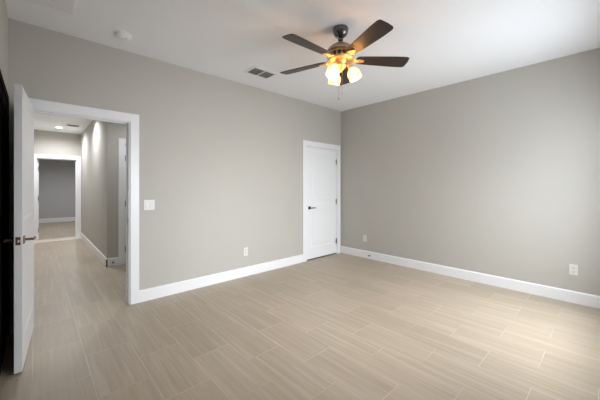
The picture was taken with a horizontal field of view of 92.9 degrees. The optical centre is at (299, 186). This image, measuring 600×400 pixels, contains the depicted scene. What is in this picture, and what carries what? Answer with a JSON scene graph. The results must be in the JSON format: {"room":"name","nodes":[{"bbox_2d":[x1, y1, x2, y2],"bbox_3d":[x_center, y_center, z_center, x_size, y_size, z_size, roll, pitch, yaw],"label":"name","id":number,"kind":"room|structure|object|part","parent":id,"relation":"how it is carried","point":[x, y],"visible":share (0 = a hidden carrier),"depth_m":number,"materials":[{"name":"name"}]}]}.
{"room":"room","nodes":[
{"label":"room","id":0,"kind":"room"},
{"bbox_2d":[0,0,7,91],"bbox_3d":[-1.327,-0.093,1.076,0.120,2.800,4.062,0,0,-43],"label":"wall","id":1,"kind":"structure","parent":0,"point":[3,11],"depth_m":2.24,"materials":[{"name":"beige paint"}]},
{"bbox_2d":[0,69,8,372],"bbox_3d":[-2.044,0.257,1.869,0.106,2.100,1.680,0,0,-43],"label":"door","id":2,"kind":"structure","parent":1,"relation":"in","point":[4,98],"depth_m":2.24,"materials":[{"name":"black paint"}]},
{"bbox_2d":[39,159,74,218],"bbox_3d":[-8.822,-0.028,10.788,3.500,2.670,0.120,0,0,-43],"label":"wall","id":3,"kind":"structure","parent":0,"point":[56,177],"depth_m":10.54,"materials":[{"name":"grey paint"}]},
{"bbox_2d":[39,217,74,222],"bbox_3d":[-8.776,1.232,10.738,3.500,0.150,0.016,0,0,-43],"label":"baseboard","id":4,"kind":"structure","parent":3,"relation":"attached to","point":[65,219],"depth_m":10.53,"materials":[{"name":"white paint"}]},
{"bbox_2d":[34,130,80,156],"bbox_3d":[-6.136,-0.028,7.075,1.340,2.670,0.120,0,0,-43],"label":"wall","id":5,"kind":"structure","parent":0,"point":[45,142],"depth_m":7.09,"materials":[{"name":"beige paint"}]},
{"bbox_2d":[34,154,80,240],"bbox_3d":[-6.326,0.264,7.396,0.942,2.087,0.886,0,0,-43],"label":"door","id":6,"kind":"structure","parent":5,"relation":"in","point":[77,159],"depth_m":7.14,"materials":[{"name":"white paint"}]},
{"bbox_2d":[34,113,92,133],"bbox_3d":[-3.680,-1.413,5.547,2.870,0.100,5.698,0,0,-43],"label":"ceiling","id":7,"kind":"structure","parent":0,"point":[45,122],"depth_m":6.15,"materials":[{"name":"paint"}]},
{"bbox_2d":[3,84,138,373],"bbox_3d":[-1.965,0.248,2.622,1.023,2.117,0.962,0,0,-43],"label":"door","id":8,"kind":"structure","parent":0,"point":[23,239],"depth_m":2.36,"materials":[{"name":"white paint"}]},
{"bbox_3d":[-2.074,0.379,2.039,0.065,0.054,0.150,0,0,-39],"label":"lever handle","id":9,"kind":"part","parent":8,"relation":"part of","materials":[{"name":"brown metal"}]},
{"bbox_3d":[-1.962,0.379,1.983,0.025,0.056,0.002,0,0,-39],"label":"latch plate","id":10,"kind":"part","parent":8,"relation":"part of","materials":[{"name":"metal"}]},
{"bbox_3d":[-1.992,0.379,2.105,0.065,0.054,0.150,0,0,-39],"label":"lever handle","id":11,"kind":"part","parent":8,"relation":"part of","materials":[{"name":"brown metal"}]},
{"bbox_3d":[-2.221,0.248,2.934,0.977,2.117,0.156,0,0,-43],"label":"casing","id":12,"kind":"part","parent":8,"relation":"part of","materials":[{"name":"white paint"}]},
{"bbox_2d":[81,120,105,256],"bbox_3d":[-4.417,-0.028,6.115,0.120,2.670,3.624,0,0,-43],"label":"wall","id":13,"kind":"structure","parent":0,"point":[93,138],"depth_m":5.68,"materials":[{"name":"beige paint"}]},
{"bbox_2d":[80,232,117,266],"bbox_3d":[-4.364,1.240,6.071,0.169,0.133,3.760,0,0,-43],"label":"baseboard","id":14,"kind":"structure","parent":13,"relation":"attached to","point":[107,262],"depth_m":5.05,"materials":[{"name":"white paint"}]},
{"bbox_2d":[106,122,125,258],"bbox_3d":[-2.584,-0.028,5.260,1.650,2.670,0.120,0,0,-43],"label":"wall","id":15,"kind":"structure","parent":0,"point":[114,131],"depth_m":4.71,"materials":[{"name":"beige paint"}]},
{"bbox_2d":[118,138,125,264],"bbox_3d":[-2.718,0.248,5.118,0.954,2.117,0.183,0,0,-43],"label":"door","id":16,"kind":"structure","parent":15,"relation":"in","point":[121,142],"depth_m":4.78,"materials":[{"name":"white paint"}]},
{"bbox_2d":[8,18,340,333],"bbox_3d":[-0.924,-0.093,4.134,4.625,2.800,0.120,0,0,-43],"label":"wall","id":17,"kind":"structure","parent":0,"point":[221,159],"depth_m":3.64,"materials":[{"name":"beige paint"}]},
{"bbox_2d":[144,200,154,209],"bbox_3d":[-1.740,0.211,3.290,0.116,0.116,0.010,0,0,-43],"label":"light switch","id":18,"kind":"object","parent":17,"relation":"attached to","point":[148,204],"visible":1,"depth_m":3.29,"materials":[{"name":"white plastic"}]},
{"bbox_2d":[139,254,302,302],"bbox_3d":[-0.884,1.240,4.078,2.541,0.133,0.016,0,0,-43],"label":"baseboard","id":19,"kind":"structure","parent":17,"relation":"attached to","point":[186,285],"depth_m":3.80,"materials":[{"name":"white paint"}]},
{"bbox_2d":[243,247,247,255],"bbox_3d":[-0.794,0.949,4.167,0.074,0.120,0.009,0,0,-43],"label":"wall outlet","id":20,"kind":"object","parent":17,"relation":"attached to","point":[245,250],"visible":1,"depth_m":4.16,"materials":[{"name":"white plastic"}]},
{"bbox_2d":[303,140,339,261],"bbox_3d":[0.388,0.248,5.318,1.011,2.117,0.199,0,0,-43],"label":"door","id":21,"kind":"structure","parent":17,"relation":"in","point":[321,166],"depth_m":5.28,"materials":[{"name":"white paint"}]},
{"bbox_2d":[0,221,599,399],"bbox_3d":[-3.260,1.367,6.248,6.100,0.120,14.600,0,0,-43],"label":"floor","id":22,"kind":"structure","parent":0,"point":[340,326],"depth_m":2.49,"materials":[{"name":"tile"}]},
{"bbox_2d":[34,237,81,242],"bbox_3d":[-6.033,1.305,6.952,1.084,0.004,0.440,0,0,-43],"label":"threshold","id":23,"kind":"object","parent":22,"relation":"on","point":[67,238],"visible":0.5,"depth_m":7.03,"materials":[{"name":"wood"}]},
{"bbox_2d":[5,0,599,110],"bbox_3d":[0.414,-1.543,2.687,4.865,0.100,4.062,0,0,-43],"label":"ceiling","id":24,"kind":"structure","parent":0,"point":[445,42],"depth_m":2.76,"materials":[{"name":"paint"}]},
{"bbox_2d":[27,0,74,14],"bbox_3d":[-1.907,-1.487,2.119,0.378,0.012,0.580,0,0,-43],"label":"access panel","id":25,"kind":"object","parent":24,"relation":"attached to","point":[67,6],"visible":1,"depth_m":2.32,"materials":[{"name":"white paint"}]},
{"bbox_2d":[115,30,131,40],"bbox_3d":[-1.731,-1.470,2.792,0.144,0.046,0.144,0,0,-43],"label":"smoke detector","id":26,"kind":"object","parent":24,"relation":"attached to","point":[122,35],"visible":1,"depth_m":2.76,"materials":[{"name":"white plastic"}]},
{"bbox_2d":[244,66,277,79],"bbox_3d":[-0.512,-1.488,3.742,0.370,0.009,0.250,0,0,-43],"label":"ceiling vent","id":27,"kind":"object","parent":24,"relation":"in","point":[255,71],"visible":1,"depth_m":3.74,"materials":[{"name":"white metal"}]},
{"bbox_2d":[280,19,408,99],"bbox_3d":[0.348,-1.155,2.661,1.221,0.676,1.268,0,0,-43],"label":"ceiling fan","id":28,"kind":"object","parent":24,"relation":"hanging from","point":[340,55],"visible":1,"depth_m":2.62,"materials":[{"name":"brown wood"}]},
{"bbox_3d":[0.036,-1.199,2.893,0.504,0.007,0.148,0,12,31],"label":"blade","id":29,"kind":"part","parent":28,"relation":"part of","materials":[{"name":"brown wood"}]},
{"bbox_3d":[0.080,-1.199,2.423,0.504,0.007,0.148,0,12,-41],"label":"blade","id":30,"kind":"part","parent":28,"relation":"part of","materials":[{"name":"brown wood"}]},
{"bbox_3d":[0.298,-1.054,2.587,0.132,0.136,0.122,0,0,-43],"label":"lamp shade","id":31,"kind":"part","parent":28,"relation":"part of","materials":[{"name":"white glass"}]},
{"bbox_3d":[0.338,-1.054,2.812,0.126,0.136,0.132,0,0,-43],"label":"lamp shade","id":32,"kind":"part","parent":28,"relation":"part of","materials":[{"name":"white glass"}]},
{"bbox_3d":[0.470,-1.199,3.081,0.148,0.007,0.504,-12,-3,12],"label":"blade","id":33,"kind":"part","parent":28,"relation":"part of","materials":[{"name":"brown wood"}]},
{"bbox_3d":[0.512,-1.054,2.666,0.128,0.136,0.130,0,0,-43],"label":"lamp shade","id":34,"kind":"part","parent":28,"relation":"part of","materials":[{"name":"white glass"}]},
{"bbox_3d":[0.541,-1.199,2.319,0.148,0.007,0.504,13,-5,-23],"label":"blade","id":35,"kind":"part","parent":28,"relation":"part of","materials":[{"name":"brown wood"}]},
{"bbox_3d":[0.782,-1.199,2.726,0.504,0.007,0.148,0,-12,-5],"label":"blade","id":36,"kind":"part","parent":28,"relation":"part of","materials":[{"name":"brown wood"}]},
{"bbox_2d":[341,48,599,295],"bbox_3d":[2.156,-0.093,4.298,0.120,2.800,4.062,0,0,-43],"label":"wall","id":37,"kind":"structure","parent":0,"point":[497,174],"depth_m":3.81,"materials":[{"name":"beige paint"}]},
{"bbox_2d":[340,246,599,308],"bbox_3d":[2.106,1.240,4.252,0.016,0.133,3.822,0,0,-43],"label":"baseboard","id":38,"kind":"structure","parent":37,"relation":"attached to","point":[585,299],"depth_m":3.79,"materials":[{"name":"white paint"}]},
{"bbox_2d":[569,264,577,275],"bbox_3d":[3.077,0.936,3.207,0.009,0.120,0.074,0,0,-43],"label":"wall outlet","id":39,"kind":"object","parent":37,"relation":"attached to","point":[573,269],"visible":1,"depth_m":3.21,"materials":[{"name":"white plastic"}]}
]}

